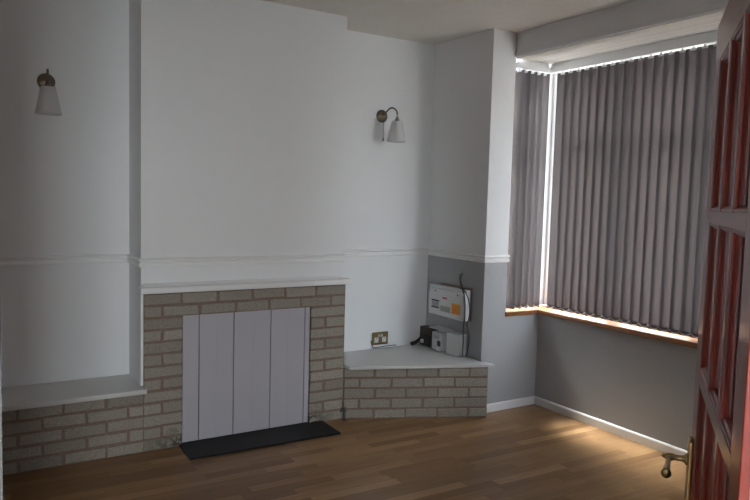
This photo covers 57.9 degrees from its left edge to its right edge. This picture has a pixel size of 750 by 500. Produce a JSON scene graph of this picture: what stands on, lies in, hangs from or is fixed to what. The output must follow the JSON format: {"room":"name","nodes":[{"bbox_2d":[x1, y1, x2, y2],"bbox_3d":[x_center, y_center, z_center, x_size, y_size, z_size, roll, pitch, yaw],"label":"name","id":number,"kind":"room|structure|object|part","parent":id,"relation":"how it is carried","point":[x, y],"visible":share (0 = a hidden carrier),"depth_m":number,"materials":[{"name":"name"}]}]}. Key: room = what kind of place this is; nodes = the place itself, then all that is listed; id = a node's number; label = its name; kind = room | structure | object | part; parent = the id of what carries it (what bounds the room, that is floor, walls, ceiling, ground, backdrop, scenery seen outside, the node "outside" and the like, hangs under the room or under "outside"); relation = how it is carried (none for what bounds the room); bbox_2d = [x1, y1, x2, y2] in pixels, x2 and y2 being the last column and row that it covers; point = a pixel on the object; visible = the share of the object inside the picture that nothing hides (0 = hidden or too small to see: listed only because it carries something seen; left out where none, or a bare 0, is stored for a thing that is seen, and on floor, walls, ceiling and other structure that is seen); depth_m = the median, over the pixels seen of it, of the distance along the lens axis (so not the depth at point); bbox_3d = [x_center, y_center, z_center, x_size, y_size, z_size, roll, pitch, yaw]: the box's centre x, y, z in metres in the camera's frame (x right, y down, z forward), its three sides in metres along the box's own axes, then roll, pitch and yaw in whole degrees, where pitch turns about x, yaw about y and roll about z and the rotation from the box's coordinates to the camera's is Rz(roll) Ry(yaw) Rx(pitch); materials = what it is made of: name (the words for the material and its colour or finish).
{"room":"living room","nodes":[
{"label":"living room","id":0,"kind":"room"},
{"bbox_2d":[0,0,434,387],"bbox_3d":[-1.034,-0.211,4.604,3.600,2.750,0.150,-1,5,-32],"label":"wall","id":1,"kind":"structure","parent":0,"point":[64,178],"depth_m":4.10,"materials":[{"name":"white paint"}]},
{"bbox_2d":[34,68,61,115],"bbox_3d":[-1.844,-0.891,3.816,0.142,0.258,0.230,-1,5,-32],"label":"wall light","id":2,"kind":"object","parent":1,"relation":"attached to","point":[48,103],"visible":1,"depth_m":3.75,"materials":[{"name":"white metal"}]},
{"bbox_3d":[-1.851,-0.990,3.832,0.012,0.064,0.150,-1,5,-29],"label":"arm","id":3,"kind":"part","parent":2,"relation":"part of","materials":[{"name":"brown metal"}]},
{"bbox_3d":[-1.822,-0.835,3.782,0.142,0.152,0.142,-1,5,-32],"label":"lamp shade","id":4,"kind":"part","parent":2,"relation":"part of","materials":[{"name":"white glass"}]},
{"bbox_2d":[372,331,387,344],"bbox_3d":[0.040,0.684,5.254,0.146,0.100,0.014,-1,5,-32],"label":"double socket","id":5,"kind":"object","parent":1,"relation":"attached to","point":[378,338],"visible":1,"depth_m":5.25,"materials":[{"name":"gold metal"}]},
{"bbox_2d":[376,107,405,142],"bbox_3d":[0.135,-0.930,5.034,0.155,0.258,0.230,-1,5,-32],"label":"wall light","id":6,"kind":"object","parent":1,"relation":"attached to","point":[396,134],"visible":1,"depth_m":4.97,"materials":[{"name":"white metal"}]},
{"bbox_3d":[0.112,-1.028,5.040,0.154,0.064,0.018,6,6,44],"label":"arm","id":7,"kind":"part","parent":6,"relation":"part of","materials":[{"name":"brown metal"}]},
{"bbox_3d":[0.162,-0.874,5.004,0.142,0.152,0.142,-1,5,-32],"label":"lamp shade","id":8,"kind":"part","parent":6,"relation":"part of","materials":[{"name":"white glass"}]},
{"bbox_2d":[129,0,347,442],"bbox_3d":[-0.874,-0.194,4.430,1.339,2.750,0.316,-1,5,-32],"label":"wall","id":9,"kind":"structure","parent":0,"point":[237,107],"depth_m":4.20,"materials":[{"name":"white paint"}]},
{"bbox_2d":[139,294,142,385],"bbox_3d":[-1.372,0.527,3.985,0.017,0.550,0.029,-1,5,-32],"label":"trim","id":10,"kind":"structure","parent":9,"relation":"attached to","point":[141,295],"depth_m":3.97,"materials":[{"name":"white paint"}]},
{"bbox_2d":[143,284,344,451],"bbox_3d":[-0.795,0.717,4.357,1.352,0.950,0.030,-1,5,-32],"label":"fireplace surround","id":11,"kind":"object","parent":9,"relation":"attached to","point":[163,313],"visible":0.98,"depth_m":4.18,"materials":[{"name":"brick"}]},
{"bbox_2d":[138,276,352,293],"bbox_3d":[-0.769,0.216,4.300,1.403,0.053,0.076,-1,5,-32],"label":"mantel shelf","id":12,"kind":"object","parent":11,"relation":"on","point":[198,286],"visible":1,"depth_m":4.24,"materials":[{"name":"white paint"}]},
{"bbox_3d":[-0.795,0.196,4.314,1.335,0.016,0.022,-1,5,-32],"label":"moulding","id":13,"kind":"part","parent":12,"relation":"part of","materials":[{"name":"white paint"}]},
{"bbox_2d":[181,307,309,442],"bbox_3d":[-0.813,0.779,4.359,0.856,0.792,0.019,-1,5,-32],"label":"board","id":14,"kind":"object","parent":11,"relation":"attached to","point":[247,371],"visible":1,"depth_m":4.33,"materials":[{"name":"white wood"}]},
{"bbox_2d":[3,404,685,499],"bbox_3d":[0.219,1.446,2.202,5.400,0.120,5.900,-1,5,-32],"label":"floor","id":15,"kind":"structure","parent":0,"point":[533,451],"depth_m":3.89,"materials":[{"name":"brown wood"}]},
{"bbox_2d":[2,394,143,475],"bbox_3d":[-1.913,1.016,3.881,1.067,0.366,0.347,-1,5,-32],"label":"brick plinth","id":16,"kind":"object","parent":15,"relation":"on","point":[38,438],"visible":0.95,"depth_m":3.81,"materials":[{"name":"beige brick"}]},
{"bbox_2d":[1,374,146,411],"bbox_3d":[-1.889,0.820,3.845,1.069,0.028,0.399,-1,5,-32],"label":"shelf board","id":17,"kind":"object","parent":16,"relation":"on","point":[13,398],"visible":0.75,"depth_m":3.88,"materials":[{"name":"white laminate"}]},
{"bbox_2d":[179,421,340,459],"bbox_3d":[-0.719,1.194,4.293,0.987,0.012,0.294,-1,5,-32],"label":"hearth slab","id":18,"kind":"object","parent":15,"relation":"on","point":[227,444],"visible":1,"depth_m":4.26,"materials":[{"name":"black stone"}]},
{"bbox_2d":[340,407,346,420],"bbox_3d":[-0.217,1.137,4.708,0.047,0.090,0.032,-1,5,-32],"label":"gas pipe","id":19,"kind":"object","parent":15,"relation":"on","point":[343,409],"visible":1,"depth_m":4.70,"materials":[{"name":"grey metal"}]},
{"bbox_2d":[343,367,487,418],"bbox_3d":[0.276,0.997,4.932,1.037,0.362,0.304,1,4,-7],"label":"brick plinth","id":20,"kind":"object","parent":15,"relation":"on","point":[424,392],"visible":0.96,"depth_m":4.79,"materials":[{"name":"beige brick"}]},
{"bbox_2d":[341,344,493,369],"bbox_3d":[0.222,0.803,4.915,0.997,0.022,0.792,-1,5,-32],"label":"shelf board","id":21,"kind":"object","parent":20,"relation":"on","point":[417,356],"visible":0.79,"depth_m":4.91,"materials":[{"name":"white laminate"}]},
{"bbox_2d":[410,325,437,347],"bbox_3d":[0.394,0.687,5.358,0.166,0.149,0.170,-1,5,-32],"label":"box","id":22,"kind":"object","parent":21,"relation":"on","point":[425,338],"visible":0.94,"depth_m":5.34,"materials":[{"name":"black plastic"}]},
{"bbox_2d":[432,330,446,351],"bbox_3d":[0.504,0.702,5.238,0.105,0.140,0.127,-1,5,-32],"label":"electric meter","id":23,"kind":"object","parent":21,"relation":"on","point":[439,338],"visible":0.92,"depth_m":5.19,"materials":[{"name":"white plastic"}]},
{"bbox_2d":[430,326,466,356],"bbox_3d":[0.551,0.694,5.168,0.097,0.170,0.358,-1,5,-32],"label":"box","id":24,"kind":"object","parent":21,"relation":"on","point":[454,339],"visible":0.98,"depth_m":5.04,"materials":[{"name":"white plastic"}]},
{"bbox_2d":[261,0,633,44],"bbox_3d":[0.063,-1.410,1.839,4.850,0.120,5.900,-1,5,-32],"label":"ceiling","id":25,"kind":"structure","parent":0,"point":[432,22],"depth_m":4.40,"materials":[{"name":"white paint"}]},
{"bbox_2d":[426,28,516,403],"bbox_3d":[0.707,-0.208,5.186,0.216,2.750,0.688,-1,5,-32],"label":"wall","id":26,"kind":"structure","parent":0,"point":[474,74],"depth_m":4.96,"materials":[{"name":"white paint"}]},
{"bbox_2d":[429,283,471,321],"bbox_3d":[0.553,0.398,5.146,0.107,0.261,0.466,-1,5,-32],"label":"box","id":27,"kind":"object","parent":26,"relation":"attached to","point":[445,300],"visible":0.99,"depth_m":5.07,"materials":[{"name":"white plastic"}]},
{"bbox_2d":[459,273,469,355],"bbox_3d":[0.645,0.479,4.992,0.069,0.601,0.218,0,5,-19],"label":"cables","id":28,"kind":"object","parent":27,"relation":"hanging from","point":[460,276],"visible":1,"depth_m":4.94,"materials":[{"name":"black plastic"}]},
{"bbox_2d":[502,314,696,449],"bbox_3d":[1.834,0.927,4.193,0.624,0.700,2.828,-1,5,-32],"label":"wall","id":29,"kind":"structure","parent":0,"point":[645,386],"depth_m":4.66,"materials":[{"name":"grey paint"}]},
{"bbox_2d":[516,69,554,304],"bbox_3d":[1.158,-0.482,5.228,0.584,1.844,0.070,-1,5,-32],"label":"window","id":30,"kind":"structure","parent":29,"relation":"in","point":[551,74],"depth_m":5.31,"materials":[{"name":"white plastic"}]},
{"bbox_2d":[506,59,549,308],"bbox_3d":[1.133,-0.475,5.054,0.320,1.826,0.089,-1,5,-32],"label":"vertical blind","id":31,"kind":"object","parent":30,"relation":"attached to","point":[532,80],"visible":0.94,"depth_m":5.04,"materials":[{"name":"grey fabric"}]},
{"bbox_2d":[486,396,686,454],"bbox_3d":[1.834,1.285,3.711,0.566,0.060,3.232,-1,5,-32],"label":"baseboard","id":32,"kind":"structure","parent":29,"relation":"attached to","point":[658,445],"depth_m":4.75,"materials":[{"name":"white paint"}]},
{"bbox_2d":[505,305,697,348],"bbox_3d":[1.807,0.563,4.122,0.531,0.034,2.652,-1,5,-32],"label":"window sill","id":33,"kind":"structure","parent":29,"relation":"on","point":[678,339],"depth_m":4.63,"materials":[{"name":"brown wood"}]},
{"bbox_2d":[544,43,715,304],"bbox_3d":[2.067,-0.381,4.235,0.060,1.844,2.582,-1,5,-32],"label":"window","id":34,"kind":"structure","parent":29,"relation":"in","point":[555,79],"depth_m":5.29,"materials":[{"name":"white plastic"}]},
{"bbox_2d":[546,30,717,337],"bbox_3d":[1.923,-0.383,4.126,0.042,1.826,2.381,-1,5,-32],"label":"vertical blind","id":35,"kind":"object","parent":34,"relation":"attached to","point":[632,138],"visible":0.81,"depth_m":4.47,"materials":[{"name":"grey fabric"}]},
{"bbox_3d":[1.881,0.511,4.198,0.009,0.021,2.222,-1,5,-32],"label":"bead chain","id":36,"kind":"part","parent":35,"relation":"part of","materials":[{"name":"white plastic"}]},
{"bbox_2d":[516,0,728,56],"bbox_3d":[1.677,-1.373,3.861,0.084,0.173,2.392,-1,5,-32],"label":"wall","id":37,"kind":"structure","parent":0,"point":[636,11],"depth_m":4.18,"materials":[{"name":"white paint"}]},
{"bbox_2d":[515,2,727,59],"bbox_3d":[1.675,-1.282,3.868,0.084,0.009,2.390,-1,5,-32],"label":"trim","id":38,"kind":"structure","parent":37,"relation":"attached to","point":[719,13],"depth_m":4.08,"materials":[{"name":"white paint"}]},
{"bbox_2d":[528,16,722,66],"bbox_3d":[1.967,-1.357,4.062,0.620,0.120,2.828,-1,5,-32],"label":"ceiling","id":39,"kind":"structure","parent":0,"point":[708,25],"depth_m":4.31,"materials":[{"name":"white paint"}]},
{"bbox_3d":[1.145,0.108,1.199,3.730,2.750,0.120,-1,5,-32],"label":"wall","id":40,"kind":"structure","parent":0,"visible":0},
{"bbox_2d":[0,340,749,499],"bbox_3d":[0.153,0.478,0.628,1.000,2.044,0.141,-1,5,-32],"label":"door frame","id":41,"kind":"structure","parent":40,"relation":"in","point":[1,474],"depth_m":0.31,"materials":[{"name":"beige paint"}]},
{"bbox_2d":[661,0,749,499],"bbox_3d":[0.634,0.485,1.257,0.179,1.947,0.767,3,5,21],"label":"door","id":42,"kind":"structure","parent":41,"relation":"attached to","point":[716,460],"depth_m":1.26,"materials":[{"name":"brown wood"}]},
{"bbox_3d":[0.665,0.489,1.550,0.022,0.022,0.121,3,5,23],"label":"lever","id":43,"kind":"part","parent":42,"relation":"part of","materials":[{"name":"gold metal"}]},
{"bbox_3d":[0.733,0.519,1.585,0.008,0.166,0.042,3,5,21],"label":"handle","id":44,"kind":"part","parent":42,"relation":"part of","materials":[{"name":"gold metal"}]},
{"bbox_3d":[0.706,0.465,1.439,0.038,0.321,0.167,3,5,21],"label":"pane moulding","id":45,"kind":"part","parent":42,"relation":"part of","materials":[{"name":"brown wood"}]},
{"bbox_3d":[0.635,0.477,1.259,0.038,0.321,0.167,3,5,21],"label":"pane moulding","id":46,"kind":"part","parent":42,"relation":"part of","materials":[{"name":"brown wood"}]},
{"bbox_3d":[0.716,0.110,1.412,0.038,0.327,0.167,3,5,21],"label":"pane moulding","id":47,"kind":"part","parent":42,"relation":"part of","materials":[{"name":"brown wood"}]},
{"bbox_3d":[0.645,0.122,1.232,0.038,0.327,0.167,3,5,21],"label":"pane moulding","id":48,"kind":"part","parent":42,"relation":"part of","materials":[{"name":"brown wood"}]},
{"bbox_3d":[0.725,-0.242,1.385,0.038,0.327,0.167,3,5,21],"label":"pane moulding","id":49,"kind":"part","parent":42,"relation":"part of","materials":[{"name":"brown wood"}]},
{"bbox_3d":[0.565,0.488,1.080,0.038,0.321,0.167,3,5,21],"label":"pane moulding","id":50,"kind":"part","parent":42,"relation":"part of","materials":[{"name":"brown wood"}]},
{"bbox_3d":[0.645,0.122,1.232,0.004,0.325,0.165,3,5,21],"label":"glass pane","id":51,"kind":"part","parent":42,"relation":"part of","materials":[{"name":"clear glass"}]},
{"bbox_3d":[0.565,0.488,1.080,0.004,0.319,0.165,3,5,21],"label":"glass pane","id":52,"kind":"part","parent":42,"relation":"part of","materials":[{"name":"clear glass"}]},
{"bbox_3d":[0.655,-0.230,1.205,0.038,0.327,0.167,3,5,21],"label":"pane moulding","id":53,"kind":"part","parent":42,"relation":"part of","materials":[{"name":"brown wood"}]},
{"bbox_3d":[0.575,0.134,1.052,0.038,0.327,0.167,3,5,21],"label":"pane moulding","id":54,"kind":"part","parent":42,"relation":"part of","materials":[{"name":"brown wood"}]},
{"bbox_3d":[0.661,-0.439,1.189,0.040,0.093,0.554,3,5,21],"label":"rail","id":55,"kind":"part","parent":42,"relation":"part of","materials":[{"name":"brown wood"}]},
{"bbox_3d":[0.654,-0.230,1.205,0.004,0.325,0.165,3,5,21],"label":"glass pane","id":56,"kind":"part","parent":42,"relation":"part of","materials":[{"name":"clear glass"}]},
{"bbox_3d":[0.574,0.134,1.053,0.004,0.325,0.165,3,5,21],"label":"glass pane","id":57,"kind":"part","parent":42,"relation":"part of","materials":[{"name":"clear glass"}]},
{"bbox_3d":[0.584,-0.218,1.026,0.038,0.327,0.167,3,5,21],"label":"pane moulding","id":58,"kind":"part","parent":42,"relation":"part of","materials":[{"name":"brown wood"}]},
{"bbox_3d":[-1.450,-0.021,1.966,0.120,2.750,3.920,-1,5,-32],"label":"wall","id":59,"kind":"structure","parent":0,"visible":0},
{"bbox_2d":[0,248,509,267],"bbox_3d":[0.113,0.192,2.963,3.580,0.054,3.900,-1,5,-32],"label":"trim","id":60,"kind":"structure","parent":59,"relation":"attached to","point":[85,258],"depth_m":4.24,"materials":[{"name":"white paint"}]}
]}

